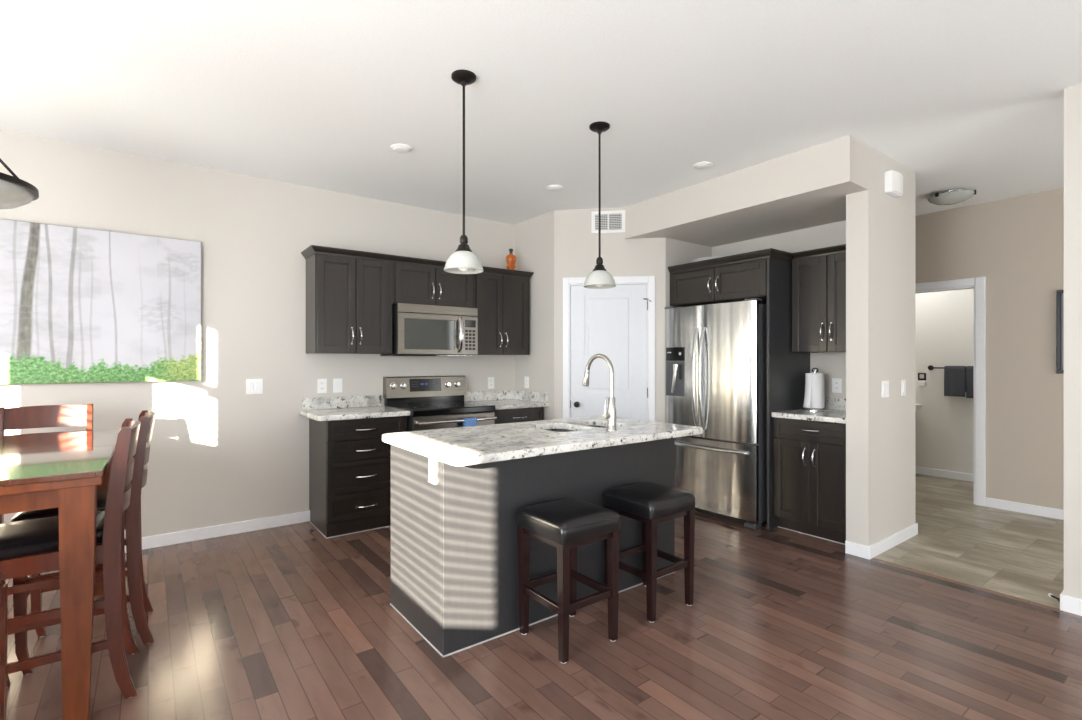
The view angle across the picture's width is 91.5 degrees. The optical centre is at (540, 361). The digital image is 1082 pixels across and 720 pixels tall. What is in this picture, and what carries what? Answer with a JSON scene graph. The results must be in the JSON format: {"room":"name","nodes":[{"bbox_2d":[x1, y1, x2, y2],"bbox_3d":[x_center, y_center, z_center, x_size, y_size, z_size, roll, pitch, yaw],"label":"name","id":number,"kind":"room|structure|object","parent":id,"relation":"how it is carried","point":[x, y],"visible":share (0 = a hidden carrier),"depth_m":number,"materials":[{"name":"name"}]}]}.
{"room":"kitchen","nodes":[
{"label":"kitchen","id":0,"kind":"room"},
{"bbox_2d":[0,129,514,538],"bbox_3d":[-2.393,-0.059,4.034,5.390,2.743,0.120,0,0,-37],"label":"wall","id":1,"kind":"structure","parent":0,"point":[220,453],"depth_m":4.01,"materials":[{"name":"beige paint"}]},
{"bbox_2d":[0,219,200,384],"bbox_3d":[-3.112,-0.364,3.397,1.547,1.017,0.036,0,0,-37],"label":"picture","id":2,"kind":"object","parent":1,"relation":"attached to","point":[78,305],"visible":1,"depth_m":3.50},
{"bbox_2d":[125,511,309,552],"bbox_3d":[-3.201,1.270,3.348,3.275,0.085,0.013,0,0,-37],"label":"baseboard","id":3,"kind":"structure","parent":1,"relation":"attached to","point":[154,541],"depth_m":3.95,"materials":[{"name":"white paint"}]},
{"bbox_2d":[246,379,262,393],"bbox_3d":[-2.220,0.196,4.082,0.116,0.118,0.010,0,0,-37],"label":"light switch","id":4,"kind":"object","parent":1,"relation":"attached to","point":[253,386],"visible":1,"depth_m":4.08,"materials":[{"name":"white plastic"}]},
{"bbox_2d":[317,379,326,392],"bbox_3d":[-1.820,0.207,4.381,0.075,0.118,0.009,0,0,-37],"label":"wall outlet","id":5,"kind":"object","parent":1,"relation":"attached to","point":[321,383],"visible":1,"depth_m":4.38,"materials":[{"name":"white plastic"}]},
{"bbox_2d":[333,379,341,392],"bbox_3d":[-1.719,0.207,4.456,0.075,0.118,0.010,0,0,-37],"label":"wall outlet","id":6,"kind":"object","parent":1,"relation":"attached to","point":[337,383],"visible":1,"depth_m":4.45,"materials":[{"name":"white plastic"}]},
{"bbox_2d":[302,395,381,409],"bbox_3d":[-1.679,0.349,4.477,0.655,0.096,0.021,0,0,-37],"label":"backsplash","id":7,"kind":"structure","parent":1,"relation":"attached to","point":[370,400],"depth_m":4.46,"materials":[{"name":"white stone"}]},
{"bbox_2d":[301,245,393,353],"bbox_3d":[-1.585,-0.474,4.333,0.648,0.822,0.366,0,0,-37],"label":"upper cabinet","id":8,"kind":"object","parent":1,"relation":"attached to","point":[349,292],"visible":1,"depth_m":4.21,"materials":[{"name":"brown wood"}]},
{"bbox_2d":[392,255,472,307],"bbox_3d":[-1.014,-0.686,4.760,0.776,0.397,0.366,0,0,-37],"label":"upper cabinet","id":9,"kind":"object","parent":1,"relation":"attached to","point":[414,280],"visible":0.84,"depth_m":4.61,"materials":[{"name":"brown wood"}]},
{"bbox_2d":[380,303,477,355],"bbox_3d":[-0.987,-0.264,4.713,0.777,0.440,0.467,0,0,-37],"label":"microwave","id":10,"kind":"object","parent":9,"relation":"attached to","point":[417,329],"visible":1,"depth_m":4.55,"materials":[{"name":"silver metal"}]},
{"bbox_2d":[464,390,513,401],"bbox_3d":[-0.526,0.349,5.338,0.593,0.096,0.021,0,0,-37],"label":"backsplash","id":11,"kind":"structure","parent":1,"relation":"attached to","point":[498,394],"depth_m":5.33,"materials":[{"name":"white stone"}]},
{"bbox_2d":[488,377,493,388],"bbox_3d":[-0.508,0.222,5.361,0.075,0.118,0.009,0,0,-37],"label":"wall outlet","id":12,"kind":"object","parent":1,"relation":"attached to","point":[490,379],"visible":1,"depth_m":5.36,"materials":[{"name":"white plastic"}]},
{"bbox_2d":[473,266,533,354],"bbox_3d":[-0.433,-0.474,5.194,0.672,0.822,0.366,0,0,-37],"label":"upper cabinet","id":13,"kind":"object","parent":1,"relation":"attached to","point":[500,296],"visible":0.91,"depth_m":5.05,"materials":[{"name":"brown wood"}]},
{"bbox_2d":[506,249,515,269],"bbox_3d":[-0.302,-1.008,5.303,0.107,0.248,0.107,0,0,-37],"label":"glass bottle","id":14,"kind":"object","parent":13,"relation":"on","point":[510,259],"visible":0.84,"depth_m":5.27,"materials":[{"name":"orange glass"}]},
{"bbox_2d":[515,211,553,419],"bbox_3d":[-0.028,-0.059,5.304,0.120,2.743,0.674,0,0,-37],"label":"wall","id":15,"kind":"structure","parent":0,"point":[534,237],"depth_m":5.18,"materials":[{"name":"beige paint"}]},
{"bbox_2d":[524,377,528,387],"bbox_3d":[-0.146,0.217,5.354,0.009,0.118,0.075,0,0,-37],"label":"wall outlet","id":16,"kind":"object","parent":15,"relation":"attached to","point":[526,379],"visible":1,"depth_m":5.35,"materials":[{"name":"white plastic"}]},
{"bbox_2d":[514,390,547,401],"bbox_3d":[-0.112,0.349,5.297,0.021,0.096,0.583,0,0,-37],"label":"backsplash","id":17,"kind":"structure","parent":15,"relation":"attached to","point":[518,394],"depth_m":5.26,"materials":[{"name":"white stone"}]},
{"bbox_2d":[0,0,1081,224],"bbox_3d":[1.256,-1.481,2.563,9.720,0.100,6.844,0,0,-37],"label":"ceiling","id":18,"kind":"structure","parent":0,"point":[967,94],"depth_m":2.72,"materials":[{"name":"white paint"}]},
{"bbox_2d":[0,158,38,208],"bbox_3d":[-2.518,-1.050,2.220,0.582,0.763,0.582,0,0,-37],"label":"chandelier","id":19,"kind":"object","parent":18,"relation":"hanging from","point":[15,192],"visible":1,"depth_m":2.28,"materials":[{"name":"white glass"}]},
{"bbox_2d":[391,144,412,152],"bbox_3d":[-0.934,-1.422,3.536,0.144,0.018,0.144,0,0,-37],"label":"ceiling disc","id":20,"kind":"object","parent":18,"relation":"attached to","point":[400,148],"visible":1,"depth_m":3.51,"materials":[{"name":"white plastic"}]},
{"bbox_2d":[444,69,483,273],"bbox_3d":[-0.388,-0.941,2.646,0.198,0.981,0.198,0,0,-37],"label":"pendant lamp","id":21,"kind":"object","parent":18,"relation":"hanging from","point":[463,260],"visible":1,"depth_m":2.62,"materials":[{"name":"white glass"}]},
{"bbox_2d":[547,185,562,190],"bbox_3d":[0.116,-1.422,4.340,0.136,0.018,0.136,0,0,-37],"label":"ceiling disc","id":22,"kind":"object","parent":18,"relation":"attached to","point":[550,187],"visible":1,"depth_m":4.31,"materials":[{"name":"white plastic"}]},
{"bbox_2d":[583,121,615,288],"bbox_3d":[0.357,-0.941,3.205,0.198,0.981,0.198,0,0,-37],"label":"pendant lamp","id":23,"kind":"object","parent":18,"relation":"hanging from","point":[599,278],"visible":1,"depth_m":3.18,"materials":[{"name":"white glass"}]},
{"bbox_2d":[693,161,712,169],"bbox_3d":[1.182,-1.422,3.843,0.136,0.018,0.136,0,0,-37],"label":"ceiling disc","id":24,"kind":"object","parent":18,"relation":"attached to","point":[701,165],"visible":1,"depth_m":3.82,"materials":[{"name":"white plastic"}]},
{"bbox_2d":[928,188,975,204],"bbox_3d":[3.479,-1.383,4.466,0.320,0.095,0.325,0,0,-37],"label":"hall ceiling light","id":25,"kind":"object","parent":18,"relation":"attached to","point":[951,196],"visible":1,"depth_m":4.39,"materials":[{"name":"white glass"}]},
{"bbox_2d":[5,473,1081,719],"bbox_3d":[1.256,1.361,2.563,9.720,0.103,6.844,0,0,-37],"label":"floor","id":26,"kind":"structure","parent":0,"point":[286,622],"depth_m":2.47,"materials":[{"name":"brown wood"}]},
{"bbox_2d":[0,571,7,719],"bbox_3d":[-1.732,0.784,1.375,0.412,1.055,0.493,0,0,-37],"label":"dining chair","id":27,"kind":"object","parent":26,"relation":"on","point":[3,587],"visible":1,"depth_m":1.65,"materials":[{"name":"brown wood"}]},
{"bbox_2d":[0,404,92,523],"bbox_3d":[-2.753,0.784,2.902,0.412,1.055,0.493,0,0,-37],"label":"dining chair","id":28,"kind":"object","parent":26,"relation":"on","point":[42,416],"visible":0.15,"depth_m":3.07,"materials":[{"name":"brown wood"}]},
{"bbox_2d":[0,429,119,719],"bbox_3d":[-2.400,0.855,2.211,0.940,0.914,1.445,0,0,-37],"label":"dining table","id":29,"kind":"object","parent":26,"relation":"on","point":[65,471],"visible":0.81,"depth_m":1.89,"materials":[{"name":"brown wood"}]},
{"bbox_2d":[0,418,140,698],"bbox_3d":[-1.894,0.784,2.084,0.493,1.055,0.412,0,0,-37],"label":"dining chair","id":30,"kind":"object","parent":26,"relation":"on","point":[27,547],"visible":0.81,"depth_m":2.02,"materials":[{"name":"brown wood"}]},
{"bbox_2d":[0,511,104,559],"bbox_3d":[-1.931,0.671,2.056,0.399,0.069,0.394,0,0,-37],"label":"seat cushion","id":31,"kind":"object","parent":30,"relation":"on","point":[33,539],"depth_m":1.94,"materials":[{"name":"black leather"}]},
{"bbox_2d":[11,410,155,674],"bbox_3d":[-2.117,0.784,2.478,0.493,1.055,0.412,0,0,-37],"label":"dining chair","id":32,"kind":"object","parent":26,"relation":"on","point":[138,598],"visible":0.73,"depth_m":2.42,"materials":[{"name":"brown wood"}]},
{"bbox_2d":[11,490,124,521],"bbox_3d":[-2.155,0.671,2.450,0.399,0.069,0.394,0,0,-37],"label":"seat cushion","id":33,"kind":"object","parent":32,"relation":"on","point":[101,495],"depth_m":2.26,"materials":[{"name":"black leather"}]},
{"bbox_2d":[309,416,406,538],"bbox_3d":[-1.486,0.875,4.279,0.627,0.874,0.570,0,0,-37],"label":"base cabinet","id":34,"kind":"object","parent":26,"relation":"on","point":[350,461],"visible":0.8,"depth_m":4.05,"materials":[{"name":"brown wood"}]},
{"bbox_2d":[299,395,409,420],"bbox_3d":[-1.505,0.368,4.248,0.700,0.135,0.598,0,0,-37],"label":"countertop","id":35,"kind":"structure","parent":34,"relation":"on","point":[370,406],"depth_m":4.31,"materials":[{"name":"white stone"}]},
{"bbox_2d":[383,375,496,431],"bbox_3d":[-0.881,0.716,4.647,0.792,1.152,0.702,0,0,-37],"label":"stove","id":36,"kind":"object","parent":26,"relation":"on","point":[433,402],"visible":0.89,"depth_m":4.65,"materials":[{"name":"silver metal"}]},
{"bbox_2d":[387,401,495,416],"bbox_3d":[-0.886,0.417,4.654,0.770,0.054,0.600,0,0,-37],"label":"cooktop","id":37,"kind":"object","parent":36,"relation":"in","point":[416,408],"depth_m":4.53,"materials":[{"name":"black glass"}]},
{"bbox_2d":[463,418,477,426],"bbox_3d":[-0.595,0.556,4.436,0.120,0.151,0.038,0,0,-37],"label":"cloth","id":38,"kind":"object","parent":36,"relation":"hanging from","point":[468,421],"visible":0.38,"depth_m":4.42,"materials":[{"name":"blue fabric"}]},
{"bbox_2d":[494,407,543,423],"bbox_3d":[-0.357,0.875,5.121,0.615,0.874,0.569,0,0,-37],"label":"base cabinet","id":39,"kind":"object","parent":26,"relation":"on","point":[503,416],"visible":0.24,"depth_m":4.93,"materials":[{"name":"brown wood"}]},
{"bbox_2d":[464,390,548,409],"bbox_3d":[-0.348,0.368,5.111,0.621,0.135,0.598,0,0,-37],"label":"countertop","id":40,"kind":"structure","parent":39,"relation":"on","point":[502,399],"depth_m":5.21,"materials":[{"name":"white stone"}]},
{"bbox_2d":[390,438,674,657],"bbox_3d":[-0.001,0.875,3.073,1.584,0.874,0.674,0,0,-37],"label":"kitchen island","id":41,"kind":"object","parent":26,"relation":"on","point":[455,565],"visible":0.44,"depth_m":2.56,"materials":[{"name":"grey wood"}]},
{"bbox_2d":[429,458,435,484],"bbox_3d":[-0.499,0.502,2.416,0.009,0.118,0.075,0,0,-37],"label":"wall outlet","id":42,"kind":"object","parent":41,"relation":"attached to","point":[432,462],"visible":0.83,"depth_m":2.41,"materials":[{"name":"white plastic"}]},
{"bbox_2d":[430,463,432,478],"bbox_3d":[-0.501,0.502,2.415,0.005,0.070,0.032,0,0,-37],"label":"receptacle","id":43,"kind":"object","parent":42,"relation":"attached to","point":[431,464],"depth_m":2.42,"materials":[{"name":"white paint"}]},
{"bbox_2d":[382,415,702,465],"bbox_3d":[0.053,0.417,3.022,1.670,0.038,0.900,0,0,-37],"label":"island countertop","id":44,"kind":"structure","parent":41,"relation":"on","point":[470,445],"depth_m":2.74,"materials":[{"name":"white stone"}]},
{"bbox_2d":[548,426,606,431],"bbox_3d":[0.234,0.521,3.264,0.624,0.170,0.414,0,0,-37],"label":"sink","id":45,"kind":"object","parent":44,"relation":"in","point":[555,430],"visible":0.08,"depth_m":3.39,"materials":[{"name":"metal"}]},
{"bbox_2d":[582,354,616,430],"bbox_3d":[0.332,0.177,3.102,0.089,0.442,0.277,0,0,-37],"label":"faucet","id":46,"kind":"object","parent":44,"relation":"on","point":[610,414],"visible":1,"depth_m":3.01,"materials":[{"name":"silver metal"}]},
{"bbox_2d":[517,498,619,663],"bbox_3d":[0.129,1.002,2.507,0.362,0.620,0.362,0,0,-37],"label":"bar stool","id":47,"kind":"object","parent":26,"relation":"on","point":[566,524],"visible":1,"depth_m":2.44,"materials":[{"name":"black leather"}]},
{"bbox_2d":[604,482,694,622],"bbox_3d":[0.587,1.002,2.866,0.362,0.620,0.362,0,0,-37],"label":"bar stool","id":48,"kind":"object","parent":26,"relation":"on","point":[649,503],"visible":0.85,"depth_m":2.77,"materials":[{"name":"black leather"}]},
{"bbox_2d":[664,298,766,528],"bbox_3d":[1.641,0.409,4.650,0.786,1.806,0.910,0,0,-37],"label":"refrigerator","id":49,"kind":"object","parent":26,"relation":"on","point":[716,354],"visible":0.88,"depth_m":4.32,"materials":[{"name":"silver metal"}]},
{"bbox_2d":[668,248,809,529],"bbox_3d":[1.736,0.222,4.652,0.689,2.180,1.011,0,0,-37],"label":"tall cabinet","id":50,"kind":"object","parent":26,"relation":"on","point":[766,274],"visible":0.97,"depth_m":4.25,"materials":[{"name":"brown wood"}]},
{"bbox_2d":[691,256,724,261],"bbox_3d":[1.567,-0.891,4.788,0.384,0.048,0.384,0,0,-37],"label":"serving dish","id":51,"kind":"object","parent":50,"relation":"on","point":[703,258],"visible":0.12,"depth_m":4.66,"materials":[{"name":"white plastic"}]},
{"bbox_2d":[773,417,845,544],"bbox_3d":[2.211,0.875,4.060,0.633,0.874,0.575,0,0,-37],"label":"base cabinet","id":52,"kind":"object","parent":26,"relation":"on","point":[809,457],"visible":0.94,"depth_m":3.90,"materials":[{"name":"brown wood"}]},
{"bbox_2d":[772,397,845,423],"bbox_3d":[2.217,0.368,4.060,0.627,0.135,0.570,0,0,-37],"label":"countertop","id":53,"kind":"structure","parent":52,"relation":"on","point":[836,413],"depth_m":4.02,"materials":[{"name":"white stone"}]},
{"bbox_2d":[802,368,827,410],"bbox_3d":[2.217,0.226,4.265,0.195,0.345,0.190,0,0,5],"label":"paper towel holder","id":54,"kind":"object","parent":53,"relation":"on","point":[814,398],"visible":1,"depth_m":4.21,"materials":[{"name":"white paper"}]},
{"bbox_2d":[915,404,921,412],"bbox_3d":[4.125,0.900,6.143,0.384,0.816,0.538,0,0,-37],"label":"pedestal sink","id":55,"kind":"object","parent":26,"relation":"on","point":[917,406],"visible":0.15,"depth_m":5.93,"materials":[{"name":"white ceramic"}]},
{"bbox_2d":[554,207,665,422],"bbox_3d":[0.645,-0.059,4.983,1.032,2.743,0.120,0,0,8],"label":"wall","id":56,"kind":"structure","parent":0,"point":[576,249],"depth_m":4.94,"materials":[{"name":"beige paint"}]},
{"bbox_2d":[591,210,624,233],"bbox_3d":[0.629,-1.300,4.918,0.314,0.206,0.012,0,0,8],"label":"air vent","id":57,"kind":"object","parent":56,"relation":"in","point":[611,221],"visible":0.98,"depth_m":4.92,"materials":[{"name":"white plastic"}]},
{"bbox_2d":[563,276,654,420],"bbox_3d":[0.634,0.262,4.956,0.856,2.100,0.167,0,0,8],"label":"door","id":58,"kind":"structure","parent":56,"relation":"in","point":[617,323],"depth_m":4.93,"materials":[{"name":"white paint"}]},
{"bbox_2d":[666,238,711,306],"bbox_3d":[1.442,-0.059,5.144,0.815,2.743,0.120,0,0,-37],"label":"wall","id":59,"kind":"structure","parent":0,"point":[678,252],"depth_m":4.97,"materials":[{"name":"beige paint"}]},
{"bbox_2d":[624,135,912,246],"bbox_3d":[1.782,-1.284,4.428,1.045,0.293,1.966,0,0,-37],"label":"soffit","id":60,"kind":"structure","parent":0,"point":[809,187],"depth_m":3.95,"materials":[{"name":"beige paint"}]},
{"bbox_2d":[712,220,845,397],"bbox_3d":[2.222,-0.059,4.679,0.120,2.743,1.560,0,0,-37],"label":"wall","id":61,"kind":"structure","parent":0,"point":[833,365],"depth_m":4.45,"materials":[{"name":"beige paint"}]},
{"bbox_2d":[792,244,845,352],"bbox_3d":[2.322,-0.473,4.142,0.359,0.804,0.575,0,0,-37],"label":"upper cabinet","id":62,"kind":"object","parent":61,"relation":"attached to","point":[818,275],"visible":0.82,"depth_m":4.12,"materials":[{"name":"brown wood"}]},
{"bbox_2d":[824,397,845,410],"bbox_3d":[2.460,0.349,4.241,0.021,0.096,0.570,0,0,-37],"label":"backsplash","id":63,"kind":"structure","parent":61,"relation":"attached to","point":[830,403],"depth_m":4.30,"materials":[{"name":"white stone"}]},
{"bbox_2d":[832,378,841,392],"bbox_3d":[2.419,0.200,4.308,0.009,0.118,0.075,0,0,-37],"label":"wall outlet","id":64,"kind":"object","parent":61,"relation":"attached to","point":[836,382],"visible":1,"depth_m":4.31,"materials":[{"name":"white plastic"}]},
{"bbox_2d":[834,381,838,389],"bbox_3d":[2.418,0.200,4.307,0.005,0.070,0.032,0,0,-37],"label":"receptacle","id":65,"kind":"object","parent":64,"relation":"attached to","point":[836,383],"depth_m":4.31,"materials":[{"name":"white paint"}]},
{"bbox_2d":[846,171,914,545],"bbox_3d":[2.462,-0.059,3.797,0.830,2.743,0.140,0,0,-37],"label":"wall pillar","id":66,"kind":"structure","parent":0,"point":[880,231],"depth_m":3.60,"materials":[{"name":"beige paint"}]},
{"bbox_2d":[845,541,869,559],"bbox_3d":[2.129,1.270,3.540,0.013,0.085,0.153,0,0,-37],"label":"baseboard","id":67,"kind":"structure","parent":66,"relation":"attached to","point":[851,548],"depth_m":3.54,"materials":[{"name":"white paint"}]},
{"bbox_2d":[882,380,888,397],"bbox_3d":[2.387,0.192,3.648,0.116,0.118,0.010,0,0,-37],"label":"light switch","id":68,"kind":"object","parent":66,"relation":"attached to","point":[885,383],"visible":1,"depth_m":3.63,"materials":[{"name":"white plastic"}]},
{"bbox_2d":[869,523,917,558],"bbox_3d":[2.514,1.270,3.740,0.843,0.085,0.013,0,0,-37],"label":"baseboard","id":69,"kind":"structure","parent":66,"relation":"attached to","point":[887,543],"depth_m":3.71,"materials":[{"name":"white paint"}]},
{"bbox_2d":[885,170,902,197],"bbox_3d":[2.477,-1.239,3.686,0.200,0.144,0.057,0,0,-37],"label":"door chime","id":70,"kind":"object","parent":66,"relation":"attached to","point":[893,179],"visible":1,"depth_m":3.64,"materials":[{"name":"white plastic"}]},
{"bbox_2d":[901,380,905,395],"bbox_3d":[2.648,0.194,3.842,0.075,0.118,0.010,0,0,-37],"label":"light switch","id":71,"kind":"object","parent":66,"relation":"attached to","point":[903,382],"visible":1,"depth_m":3.83,"materials":[{"name":"white plastic"}]},
{"bbox_2d":[915,289,972,473],"bbox_3d":[4.157,-0.059,6.535,0.120,2.743,3.700,0,0,-37],"label":"wall","id":72,"kind":"structure","parent":0,"point":[943,319],"depth_m":5.95,"materials":[{"name":"beige paint"}]},
{"bbox_2d":[918,373,925,385],"bbox_3d":[4.394,0.212,6.079,0.045,0.150,0.085,0,0,-37],"label":"wall fitting","id":73,"kind":"object","parent":72,"relation":"attached to","point":[921,376],"visible":1,"depth_m":6.08,"materials":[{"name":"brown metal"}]},
{"bbox_2d":[918,381,925,385],"bbox_3d":[4.397,0.257,6.074,0.044,0.060,0.075,0,0,-37],"label":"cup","id":74,"kind":"object","parent":73,"relation":"on","point":[920,383],"depth_m":6.06,"materials":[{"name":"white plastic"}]},
{"bbox_2d":[915,466,972,481],"bbox_3d":[4.492,1.270,5.974,0.013,0.085,2.200,0,0,-37],"label":"baseboard","id":75,"kind":"structure","parent":72,"relation":"attached to","point":[918,470],"depth_m":5.91,"materials":[{"name":"white paint"}]},
{"bbox_2d":[928,365,965,369],"bbox_3d":[4.619,0.076,5.757,0.070,0.056,0.676,0,0,-37],"label":"towel bar","id":76,"kind":"object","parent":72,"relation":"attached to","point":[930,367],"visible":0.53,"depth_m":5.95,"materials":[{"name":"brown metal"}]},
{"bbox_2d":[944,366,965,396],"bbox_3d":[4.557,0.220,5.795,0.052,0.334,0.186,0,0,-37],"label":"hand towel","id":77,"kind":"object","parent":76,"relation":"hanging from","point":[954,376],"visible":1,"depth_m":5.78,"materials":[{"name":"black fabric"}]},
{"bbox_2d":[966,366,972,397],"bbox_3d":[4.682,0.225,5.627,0.052,0.345,0.217,0,0,-37],"label":"hand towel","id":78,"kind":"object","parent":76,"relation":"hanging from","point":[969,369],"visible":0.26,"depth_m":5.68,"materials":[{"name":"black fabric"}]},
{"bbox_2d":[915,188,1063,509],"bbox_3d":[4.127,-0.059,4.703,0.120,2.743,6.600,0,0,-37],"label":"wall","id":79,"kind":"structure","parent":0,"point":[1015,243],"depth_m":4.58,"materials":[{"name":"beige paint"}]},
{"bbox_2d":[915,277,985,505],"bbox_3d":[3.794,0.275,5.141,0.148,2.075,0.884,0,0,-37],"label":"trim","id":80,"kind":"structure","parent":79,"relation":"attached to","point":[978,284],"depth_m":4.78,"materials":[{"name":"white paint"}]},
{"bbox_2d":[985,497,1063,519],"bbox_3d":[5.028,1.270,3.384,0.013,0.085,3.408,0,0,-37],"label":"baseboard","id":81,"kind":"structure","parent":79,"relation":"attached to","point":[1049,512],"depth_m":4.53,"materials":[{"name":"white paint"}]},
{"bbox_2d":[1056,290,1063,373],"bbox_3d":[4.403,-0.243,4.210,0.024,0.690,0.406,0,0,-37],"label":"framed picture","id":82,"kind":"object","parent":79,"relation":"attached to","point":[1060,293],"visible":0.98,"depth_m":4.35},
{"bbox_2d":[1064,84,1081,598],"bbox_3d":[3.567,-0.059,1.774,0.120,2.743,2.575,0,0,-37],"label":"wall","id":83,"kind":"structure","parent":0,"point":[1072,95],"depth_m":2.74,"materials":[{"name":"beige paint"}]},
{"bbox_2d":[1060,594,1081,615],"bbox_3d":[3.510,1.270,1.740,0.013,0.085,2.588,0,0,-37],"label":"baseboard","id":84,"kind":"structure","parent":83,"relation":"attached to","point":[1069,604],"depth_m":2.74,"materials":[{"name":"white paint"}]},
{"bbox_3d":[2.793,1.270,2.811,0.120,0.085,0.013,0,0,-37],"label":"baseboard","id":85,"kind":"structure","parent":0,"visible":0},
{"bbox_2d":[1048,593,1059,601],"bbox_3d":[2.770,1.274,2.836,0.021,0.033,0.107,0,0,22],"label":"door stop","id":86,"kind":"object","parent":85,"relation":"attached to","point":[1049,594],"visible":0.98,"depth_m":2.85,"materials":[{"name":"brown metal"}]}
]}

